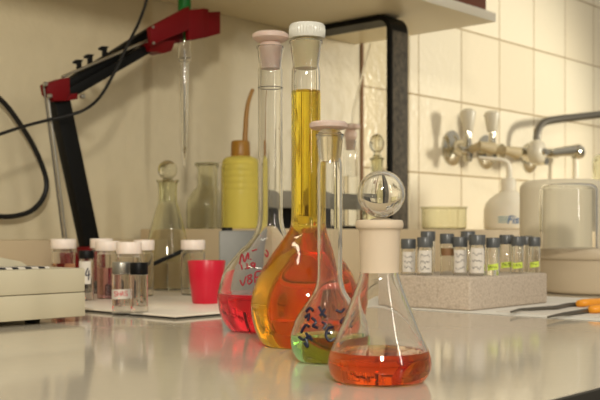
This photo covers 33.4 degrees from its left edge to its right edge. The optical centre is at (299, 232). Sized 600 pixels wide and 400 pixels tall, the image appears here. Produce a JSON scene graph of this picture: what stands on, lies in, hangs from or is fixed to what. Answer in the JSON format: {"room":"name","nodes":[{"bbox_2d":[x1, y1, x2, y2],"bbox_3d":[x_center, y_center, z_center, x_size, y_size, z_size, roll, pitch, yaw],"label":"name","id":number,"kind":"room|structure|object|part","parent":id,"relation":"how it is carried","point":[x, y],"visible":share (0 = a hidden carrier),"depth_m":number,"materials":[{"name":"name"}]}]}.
{"room":"laboratory","nodes":[
{"label":"laboratory","id":0,"kind":"room"},
{"bbox_2d":[0,0,599,239],"bbox_3d":[0.387,-0.400,2.881,0.132,2.800,7.200,0,0,42],"label":"wall","id":1,"kind":"structure","parent":0,"point":[134,127],"depth_m":2.25,"materials":[{"name":"white tile"}]},
{"bbox_2d":[0,96,48,218],"bbox_3d":[-0.585,-0.182,1.705,0.009,0.315,0.366,0,0,42],"label":"cable","id":2,"kind":"object","parent":1,"relation":"hanging from","point":[3,102],"visible":1,"depth_m":1.81,"materials":[{"name":"black rubber"}]},
{"bbox_2d":[158,0,495,44],"bbox_3d":[-0.240,-0.491,1.825,0.411,0.021,1.600,0,0,42],"label":"wall shelf","id":3,"kind":"object","parent":1,"relation":"attached to","point":[419,16],"visible":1,"depth_m":2.18,"materials":[{"name":"beige laminate"}]},
{"bbox_2d":[455,0,485,9],"bbox_3d":[0.246,-0.567,2.245,0.230,0.130,0.275,0,0,42],"label":"cardboard box","id":4,"kind":"object","parent":3,"relation":"on","point":[481,4],"visible":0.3,"depth_m":2.24,"materials":[{"name":"red cardboard"}]},
{"bbox_2d":[360,43,363,219],"bbox_3d":[0.160,-0.850,2.573,0.006,1.900,0.007,0,0,42],"label":"trim","id":5,"kind":"structure","parent":1,"relation":"attached to","point":[362,44],"depth_m":2.57,"materials":[{"name":"brown wood"}]},
{"bbox_2d":[325,15,407,228],"bbox_3d":[0.110,-0.245,2.300,0.294,0.472,0.063,0,0,42],"label":"shelf bracket","id":6,"kind":"object","parent":1,"relation":"attached to","point":[397,31],"visible":0.87,"depth_m":2.20,"materials":[{"name":"black metal"}]},
{"bbox_2d":[442,108,496,164],"bbox_3d":[0.459,-0.266,2.776,0.098,0.150,0.155,0,0,-29],"label":"water tap","id":7,"kind":"object","parent":1,"relation":"attached to","point":[453,147],"visible":1,"depth_m":2.75,"materials":[{"name":"silver metal"}]},
{"bbox_3d":[0.463,-0.310,2.755,0.042,0.063,0.042,0,0,23],"label":"handle","id":8,"kind":"part","parent":7,"relation":"part of","materials":[{"name":"beige"}]},
{"bbox_2d":[477,110,521,168],"bbox_3d":[0.564,-0.269,2.900,0.102,0.158,0.190,0,0,-13],"label":"water tap","id":9,"kind":"object","parent":1,"relation":"attached to","point":[492,117],"visible":0.66,"depth_m":2.83,"materials":[{"name":"silver metal"}]},
{"bbox_3d":[0.547,-0.318,2.848,0.043,0.060,0.043,0,0,23],"label":"handle","id":10,"kind":"part","parent":9,"relation":"part of","materials":[{"name":"beige"}]},
{"bbox_2d":[520,111,599,178],"bbox_3d":[0.907,-0.240,3.272,0.134,0.421,0.796,0,0,40],"label":"mixer tap","id":11,"kind":"object","parent":1,"relation":"attached to","point":[535,153],"visible":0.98,"depth_m":3.11,"materials":[{"name":"silver metal"}]},
{"bbox_3d":[0.704,-0.241,2.970,0.044,0.074,0.073,0,0,42],"label":"knob","id":12,"kind":"part","parent":11,"relation":"part of","materials":[{"name":"beige"}]},
{"bbox_3d":[0.834,-0.260,3.163,0.037,0.053,0.191,0,0,44],"label":"outlet arm","id":13,"kind":"part","parent":11,"relation":"part of","materials":[{"name":"silver metal"}]},
{"bbox_3d":[1.901,1.025,1.518,7.943,0.050,8.165,0,0,0],"label":"floor","id":14,"kind":"structure","parent":0,"visible":0},
{"bbox_3d":[0.783,0.567,2.256,5.170,0.864,5.555,0,0,0],"label":"base cabinet","id":15,"kind":"object","parent":14,"relation":"on","visible":0},
{"bbox_2d":[0,289,599,399],"bbox_3d":[0.781,0.118,2.257,1.285,0.037,6.600,0,0,42],"label":"countertop","id":16,"kind":"structure","parent":15,"relation":"on","point":[94,355],"depth_m":0.78,"materials":[{"name":"laminate"}]},
{"bbox_2d":[0,257,84,322],"bbox_3d":[-0.414,0.061,1.085,0.190,0.077,0.300,0,0,42],"label":"box","id":17,"kind":"object","parent":16,"relation":"on","point":[29,294],"visible":1,"depth_m":1.09,"materials":[{"name":"beige plastic"}]},
{"bbox_2d":[0,239,146,266],"bbox_3d":[-1.092,0.056,1.096,0.119,0.088,2.368,0,0,42],"label":"wall ledge","id":18,"kind":"object","parent":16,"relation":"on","point":[34,252],"visible":0.2,"depth_m":1.71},
{"bbox_2d":[112,262,129,315],"bbox_3d":[-0.217,0.068,1.215,0.023,0.064,0.024,0,0,0],"label":"vial","id":19,"kind":"object","parent":16,"relation":"on","point":[120,270],"visible":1,"depth_m":1.21,"materials":[{"name":"clear glass"}]},
{"bbox_2d":[40,6,219,267],"bbox_3d":[-0.293,-0.174,1.839,0.071,0.546,0.445,0,0,42],"label":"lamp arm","id":20,"kind":"object","parent":16,"relation":"on","point":[161,36],"visible":0.83,"depth_m":1.75,"materials":[{"name":"black plastic"}]},
{"bbox_3d":[-0.415,-0.120,1.685,0.004,0.258,0.042,0,0,42],"label":"post rod","id":21,"kind":"part","parent":20,"relation":"part of","materials":[{"name":"silver metal"}]},
{"bbox_3d":[-0.411,-0.099,1.698,0.005,0.298,0.050,0,0,42],"label":"post rod","id":22,"kind":"part","parent":20,"relation":"part of","materials":[{"name":"silver metal"}]},
{"bbox_2d":[0,0,147,135],"bbox_3d":[-0.459,-0.259,1.616,0.023,0.373,0.532,0,0,45],"label":"cable","id":23,"kind":"object","parent":20,"relation":"hanging from","point":[98,98],"visible":1,"depth_m":1.72,"materials":[{"name":"black rubber"}]},
{"bbox_3d":[-0.392,-0.101,1.742,0.022,0.310,0.108,0,0,42],"label":"post","id":24,"kind":"part","parent":20,"relation":"part of","materials":[{"name":"black metal"}]},
{"bbox_3d":[-0.397,0.046,1.715,0.030,0.028,0.026,0,0,42],"label":"knob","id":25,"kind":"part","parent":20,"relation":"part of","materials":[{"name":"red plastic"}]},
{"bbox_3d":[-0.339,-0.312,1.773,0.005,0.098,0.199,0,0,42],"label":"arm rod","id":26,"kind":"part","parent":20,"relation":"part of","materials":[{"name":"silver metal"}]},
{"bbox_2d":[178,0,190,166],"bbox_3d":[-0.221,-0.315,1.914,0.025,0.377,0.025,0,0,0],"label":"burette","id":27,"kind":"object","parent":20,"relation":"hanging from","point":[184,46],"visible":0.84,"depth_m":1.91,"materials":[{"name":"clear glass"}]},
{"bbox_2d":[85,291,219,318],"bbox_3d":[-0.195,0.098,1.407,0.410,0.004,0.305,0,0,42],"label":"tray","id":28,"kind":"object","parent":16,"relation":"on","point":[163,304],"visible":0.28,"depth_m":1.30,"materials":[{"name":"beige plastic"}]},
{"bbox_2d":[51,239,75,267],"bbox_3d":[-0.355,0.052,1.500,0.038,0.086,0.038,0,0,0],"label":"bottle","id":29,"kind":"object","parent":28,"relation":"on","point":[63,254],"visible":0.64,"depth_m":1.49,"materials":[{"name":"clear glass"}]},
{"bbox_2d":[79,250,93,300],"bbox_3d":[-0.303,0.060,1.419,0.022,0.070,0.023,0,0,0],"label":"vial","id":30,"kind":"object","parent":28,"relation":"on","point":[86,257],"visible":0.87,"depth_m":1.41,"materials":[{"name":"clear glass"}]},
{"bbox_2d":[90,238,112,292],"bbox_3d":[-0.318,0.052,1.600,0.036,0.086,0.036,0,0,0],"label":"bottle","id":31,"kind":"object","parent":28,"relation":"on","point":[92,240],"visible":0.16,"depth_m":1.58,"materials":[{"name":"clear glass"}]},
{"bbox_2d":[95,241,119,298],"bbox_3d":[-0.281,0.053,1.460,0.036,0.084,0.036,0,0,0],"label":"bottle","id":32,"kind":"object","parent":28,"relation":"on","point":[106,255],"visible":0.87,"depth_m":1.45,"materials":[{"name":"clear glass"}]},
{"bbox_2d":[116,242,141,261],"bbox_3d":[-0.239,0.054,1.400,0.035,0.083,0.035,0,0,0],"label":"bottle","id":33,"kind":"object","parent":28,"relation":"on","point":[127,251],"visible":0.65,"depth_m":1.39,"materials":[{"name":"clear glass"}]},
{"bbox_2d":[130,262,147,315],"bbox_3d":[-0.194,0.068,1.205,0.021,0.064,0.021,0,0,0],"label":"vial","id":34,"kind":"object","parent":28,"relation":"on","point":[138,271],"visible":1,"depth_m":1.20,"materials":[{"name":"clear glass"}]},
{"bbox_2d":[133,240,153,295],"bbox_3d":[-0.237,0.053,1.520,0.032,0.085,0.032,0,0,0],"label":"bottle","id":35,"kind":"object","parent":28,"relation":"on","point":[147,255],"visible":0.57,"depth_m":1.51,"materials":[{"name":"clear glass"}]},
{"bbox_2d":[181,240,204,294],"bbox_3d":[-0.166,0.053,1.550,0.038,0.084,0.038,0,0,0],"label":"bottle","id":36,"kind":"object","parent":28,"relation":"on","point":[192,249],"visible":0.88,"depth_m":1.53,"materials":[{"name":"clear glass"}]},
{"bbox_2d":[187,260,225,303],"bbox_3d":[-0.127,0.066,1.360,0.052,0.058,0.052,0,0,0],"label":"plastic cup","id":37,"kind":"object","parent":28,"relation":"on","point":[205,276],"visible":0.91,"depth_m":1.34,"materials":[{"name":"red plastic"}]},
{"bbox_2d":[147,160,186,288],"bbox_3d":[-0.238,-0.016,1.800,0.085,0.230,0.085,0,0,0],"label":"flask","id":38,"kind":"object","parent":16,"relation":"on","point":[167,230],"visible":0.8,"depth_m":1.77,"materials":[{"name":"clear glass"}]},
{"bbox_2d":[154,250,182,265],"bbox_3d":[-0.223,0.041,1.718,0.072,0.037,0.007,0,0,4],"label":"marker pen","id":39,"kind":"object","parent":16,"relation":"on","point":[178,252],"visible":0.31,"depth_m":1.72,"materials":[{"name":"black plastic"}]},
{"bbox_2d":[219,227,254,267],"bbox_3d":[-0.097,0.045,1.646,0.078,0.109,0.032,0,0,-16],"label":"junction box","id":40,"kind":"object","parent":16,"relation":"on","point":[231,241],"visible":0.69,"depth_m":1.63,"materials":[{"name":"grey plastic"}]},
{"bbox_3d":[-0.119,-0.007,1.636,0.018,0.005,0.018,0,0,0],"label":"knob","id":41,"kind":"part","parent":40,"relation":"part of","materials":[{"name":"black plastic"}]},
{"bbox_2d":[217,30,288,332],"bbox_3d":[-0.030,-0.054,1.030,0.109,0.306,0.109,0,0,0],"label":"flask","id":42,"kind":"object","parent":16,"relation":"on","point":[238,279],"visible":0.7,"depth_m":1.02,"materials":[{"name":"clear glass"}]},
{"bbox_2d":[251,21,356,348],"bbox_3d":[0.005,-0.044,0.893,0.098,0.286,0.098,0,0,0],"label":"flask","id":43,"kind":"object","parent":16,"relation":"on","point":[287,280],"visible":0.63,"depth_m":0.88,"materials":[{"name":"clear glass"}]},
{"bbox_2d":[291,120,350,363],"bbox_3d":[0.023,0.006,0.779,0.061,0.186,0.063,0,0,0],"label":"flask","id":44,"kind":"object","parent":16,"relation":"on","point":[315,329],"visible":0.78,"depth_m":0.77,"materials":[{"name":"clear glass"}]},
{"bbox_2d":[141,229,518,282],"bbox_3d":[1.198,0.046,3.408,0.367,0.108,4.130,0,0,42],"label":"bench ledge","id":45,"kind":"object","parent":16,"relation":"on","point":[350,246],"visible":0.25,"depth_m":1.92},
{"bbox_2d":[186,162,218,228],"bbox_3d":[-0.192,-0.076,2.060,0.085,0.136,0.085,0,0,0],"label":"glass bottle","id":46,"kind":"object","parent":45,"relation":"on","point":[200,203],"visible":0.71,"depth_m":2.03,"materials":[{"name":"clear glass"}]},
{"bbox_2d":[213,165,224,228],"bbox_3d":[-0.156,-0.070,1.930,0.023,0.123,0.023,0,0,0],"label":"glass cylinder","id":47,"kind":"object","parent":45,"relation":"on","point":[218,169],"visible":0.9,"depth_m":1.92,"materials":[{"name":"clear glass"}]},
{"bbox_2d":[222,88,257,228],"bbox_3d":[-0.117,-0.147,1.970,0.073,0.277,0.073,0,0,0],"label":"wash bottle","id":48,"kind":"object","parent":45,"relation":"on","point":[240,169],"visible":0.9,"depth_m":1.94,"materials":[{"name":"yellow plastic"}]},
{"bbox_3d":[-0.102,-0.233,1.970,0.024,0.104,0.011,0,0,0],"label":"spout","id":49,"kind":"part","parent":48,"relation":"part of","materials":[{"name":"brown plastic"}]},
{"bbox_2d":[283,191,361,228],"bbox_3d":[0.015,-0.050,2.253,0.080,0.083,0.342,0,0,42],"label":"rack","id":50,"kind":"object","parent":45,"relation":"on","point":[349,201],"visible":0.04,"depth_m":2.29,"materials":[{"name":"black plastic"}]},
{"bbox_3d":[-0.014,-0.040,2.230,0.006,0.048,0.209,0,0,42],"label":"plate","id":51,"kind":"part","parent":50,"relation":"part of","materials":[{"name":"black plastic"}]},
{"bbox_2d":[343,43,370,225],"bbox_3d":[0.132,-0.240,2.414,0.049,0.447,0.100,0,0,26],"label":"bottle","id":52,"kind":"object","parent":50,"relation":"on","point":[350,151],"visible":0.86,"depth_m":2.38,"materials":[{"name":"clear glass"}]},
{"bbox_3d":[0.148,-0.360,2.421,0.005,0.208,0.075,0,0,42],"label":"glass rod","id":53,"kind":"part","parent":52,"relation":"part of","materials":[{"name":"clear glass"}]},
{"bbox_2d":[362,134,386,219],"bbox_3d":[0.177,-0.118,2.298,0.069,0.219,0.069,0,0,0],"label":"flask","id":54,"kind":"object","parent":45,"relation":"on","point":[376,143],"visible":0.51,"depth_m":2.29,"materials":[{"name":"clear glass"}]},
{"bbox_2d":[420,206,467,228],"bbox_3d":[0.360,-0.037,2.502,0.118,0.056,0.118,0,0,0],"label":"glass dish","id":55,"kind":"object","parent":45,"relation":"on","point":[435,217],"visible":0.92,"depth_m":2.45,"materials":[{"name":"clear glass"}]},
{"bbox_2d":[479,156,518,229],"bbox_3d":[0.542,-0.104,2.599,0.128,0.192,0.128,0,0,-42],"label":"squeeze bottle","id":56,"kind":"object","parent":45,"relation":"on","point":[501,211],"visible":0.86,"depth_m":2.56,"materials":[{"name":"beige plastic"}]},
{"bbox_3d":[0.508,-0.169,2.599,0.087,0.063,0.016,0,0,0],"label":"spout","id":57,"kind":"part","parent":56,"relation":"part of","materials":[{"name":"beige plastic"}]},
{"bbox_2d":[498,217,507,222],"bbox_3d":[0.516,-0.034,2.541,0.026,0.015,0.004,0,0,24],"label":"print","id":58,"kind":"object","parent":56,"relation":"attached to","point":[500,219],"depth_m":2.54,"materials":[{"name":"teal"}]},
{"bbox_2d":[507,216,518,223],"bbox_3d":[0.547,-0.034,2.536,0.043,0.020,0.004,0,0,-5],"label":"print","id":59,"kind":"object","parent":56,"relation":"attached to","point":[510,219],"depth_m":2.53,"materials":[{"name":"blue"}]},
{"bbox_2d":[592,154,599,179],"bbox_3d":[0.809,-0.107,2.600,0.094,0.197,0.094,0,0,0],"label":"glass jar","id":60,"kind":"object","parent":45,"relation":"on","point":[596,160],"visible":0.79,"depth_m":2.58,"materials":[{"name":"clear glass"}]},
{"bbox_2d":[328,170,431,386],"bbox_3d":[0.054,0.029,0.676,0.070,0.142,0.070,0,0,0],"label":"flask","id":61,"kind":"object","parent":16,"relation":"on","point":[379,341],"visible":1,"depth_m":0.66,"materials":[{"name":"clear glass"}]},
{"bbox_2d":[411,296,599,320],"bbox_3d":[0.333,0.099,1.375,0.570,0.001,0.362,0,0,42],"label":"paper sheet","id":62,"kind":"object","parent":16,"relation":"on","point":[551,300],"visible":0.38,"depth_m":1.28,"materials":[{"name":"white paper"}]},
{"bbox_2d":[399,271,546,310],"bbox_3d":[0.227,0.078,1.392,0.150,0.042,0.202,0,0,42],"label":"foam block","id":63,"kind":"object","parent":62,"relation":"on","point":[435,291],"visible":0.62,"depth_m":1.31,"materials":[{"name":"white plastic"}]},
{"bbox_2d":[401,239,415,274],"bbox_3d":[0.147,0.034,1.352,0.020,0.052,0.021,0,0,0],"label":"vial","id":64,"kind":"object","parent":63,"relation":"on","point":[408,246],"visible":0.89,"depth_m":1.34,"materials":[{"name":"clear glass"}]},
{"bbox_2d":[417,237,432,275],"bbox_3d":[0.167,0.033,1.334,0.021,0.054,0.022,0,0,0],"label":"vial","id":65,"kind":"object","parent":63,"relation":"on","point":[424,244],"visible":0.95,"depth_m":1.33,"materials":[{"name":"clear glass"}]},
{"bbox_2d":[421,231,434,272],"bbox_3d":[0.180,0.028,1.404,0.021,0.062,0.021,0,0,0],"label":"vial","id":66,"kind":"object","parent":63,"relation":"on","point":[423,233],"visible":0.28,"depth_m":1.40,"materials":[{"name":"clear glass"}]},
{"bbox_2d":[440,234,453,274],"bbox_3d":[0.198,0.030,1.347,0.019,0.059,0.019,0,0,0],"label":"vial","id":67,"kind":"object","parent":63,"relation":"on","point":[446,249],"visible":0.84,"depth_m":1.34,"materials":[{"name":"clear glass"}]},
{"bbox_2d":[452,237,467,274],"bbox_3d":[0.214,0.032,1.337,0.020,0.054,0.021,0,0,0],"label":"vial","id":68,"kind":"object","parent":63,"relation":"on","point":[459,244],"visible":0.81,"depth_m":1.33,"materials":[{"name":"clear glass"}]},
{"bbox_2d":[461,231,474,271],"bbox_3d":[0.244,0.028,1.452,0.021,0.062,0.021,0,0,0],"label":"vial","id":69,"kind":"object","parent":63,"relation":"on","point":[463,233],"visible":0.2,"depth_m":1.44,"materials":[{"name":"clear glass"}]},
{"bbox_2d":[469,235,485,275],"bbox_3d":[0.234,0.031,1.320,0.022,0.057,0.022,0,0,0],"label":"vial","id":70,"kind":"object","parent":63,"relation":"on","point":[477,243],"visible":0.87,"depth_m":1.31,"materials":[{"name":"clear glass"}]},
{"bbox_2d":[486,238,499,274],"bbox_3d":[0.258,0.033,1.338,0.019,0.053,0.019,0,0,0],"label":"vial","id":71,"kind":"object","parent":63,"relation":"on","point":[492,244],"visible":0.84,"depth_m":1.33,"materials":[{"name":"clear glass"}]},
{"bbox_2d":[499,235,513,272],"bbox_3d":[0.296,0.031,1.434,0.021,0.057,0.021,0,0,0],"label":"vial","id":72,"kind":"object","parent":63,"relation":"on","point":[505,240],"visible":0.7,"depth_m":1.43,"materials":[{"name":"clear glass"}]},
{"bbox_2d":[511,236,523,272],"bbox_3d":[0.305,0.032,1.402,0.018,0.055,0.018,0,0,0],"label":"vial","id":73,"kind":"object","parent":63,"relation":"on","point":[517,242],"visible":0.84,"depth_m":1.40,"materials":[{"name":"clear glass"}]},
{"bbox_2d":[523,236,532,271],"bbox_3d":[0.340,0.032,1.501,0.019,0.055,0.019,0,0,0],"label":"vial","id":74,"kind":"object","parent":63,"relation":"on","point":[526,247],"visible":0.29,"depth_m":1.49,"materials":[{"name":"clear glass"}]},
{"bbox_2d":[528,237,540,272],"bbox_3d":[0.339,0.033,1.446,0.017,0.054,0.018,0,0,0],"label":"vial","id":75,"kind":"object","parent":63,"relation":"on","point":[534,243],"visible":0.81,"depth_m":1.44,"materials":[{"name":"clear glass"}]},
{"bbox_2d":[496,305,599,317],"bbox_3d":[0.355,0.098,1.257,0.160,0.001,0.148,0,0,42],"label":"paper towel","id":76,"kind":"object","parent":62,"relation":"on","point":[556,311],"visible":0.5,"depth_m":1.25,"materials":[{"name":"white paper"}]},
{"bbox_2d":[547,305,599,317],"bbox_3d":[0.344,0.093,1.204,0.188,0.012,0.037,0,0,-38],"label":"tool","id":77,"kind":"object","parent":76,"relation":"on","point":[592,309],"visible":1,"depth_m":1.20,"materials":[{"name":"silver metal"}]},
{"bbox_3d":[0.323,0.095,1.188,0.007,0.007,0.140,0,0,39],"label":"blade","id":78,"kind":"part","parent":77,"relation":"part of","materials":[{"name":"silver metal"}]},
{"bbox_3d":[0.389,0.093,1.232,0.081,0.012,0.012,0,0,-27],"label":"handle","id":79,"kind":"part","parent":77,"relation":"part of","materials":[{"name":"orange plastic"}]},
{"bbox_2d":[510,298,599,312],"bbox_3d":[0.355,0.093,1.300,0.277,0.012,0.044,0,0,-35],"label":"tool","id":80,"kind":"object","parent":62,"relation":"on","point":[595,301],"visible":0.93,"depth_m":1.31,"materials":[{"name":"silver metal"}]},
{"bbox_3d":[0.313,0.095,1.273,0.182,0.006,0.018,0,0,-45],"label":"blade","id":81,"kind":"part","parent":80,"relation":"part of","materials":[{"name":"silver metal"}]},
{"bbox_3d":[0.422,0.093,1.342,0.120,0.012,0.016,0,0,-24],"label":"handle","id":82,"kind":"part","parent":80,"relation":"part of","materials":[{"name":"orange plastic"}]},
{"bbox_2d":[519,179,599,246],"bbox_3d":[0.521,-0.002,1.980,0.168,0.203,0.168,0,0,0],"label":"container","id":83,"kind":"object","parent":16,"relation":"on","point":[529,190],"visible":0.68,"depth_m":1.94,"materials":[{"name":"beige plastic"}]},
{"bbox_2d":[540,247,599,294],"bbox_3d":[0.510,0.062,1.690,0.226,0.074,0.226,0,0,0],"label":"plastic tub","id":84,"kind":"object","parent":16,"relation":"on","point":[568,271],"visible":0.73,"depth_m":1.61,"materials":[{"name":"white plastic"}]},
{"bbox_2d":[539,183,597,248],"bbox_3d":[0.438,-0.028,1.630,0.092,0.105,0.092,0,0,0],"label":"beaker","id":85,"kind":"object","parent":84,"relation":"on","point":[568,212],"visible":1,"depth_m":1.59,"materials":[{"name":"clear glass"}]},
{"bbox_3d":[0.510,0.034,1.690,0.226,0.018,0.226,0,0,0],"label":"lid","id":86,"kind":"part","parent":84,"relation":"part of","materials":[{"name":"beige plastic"}]}
]}

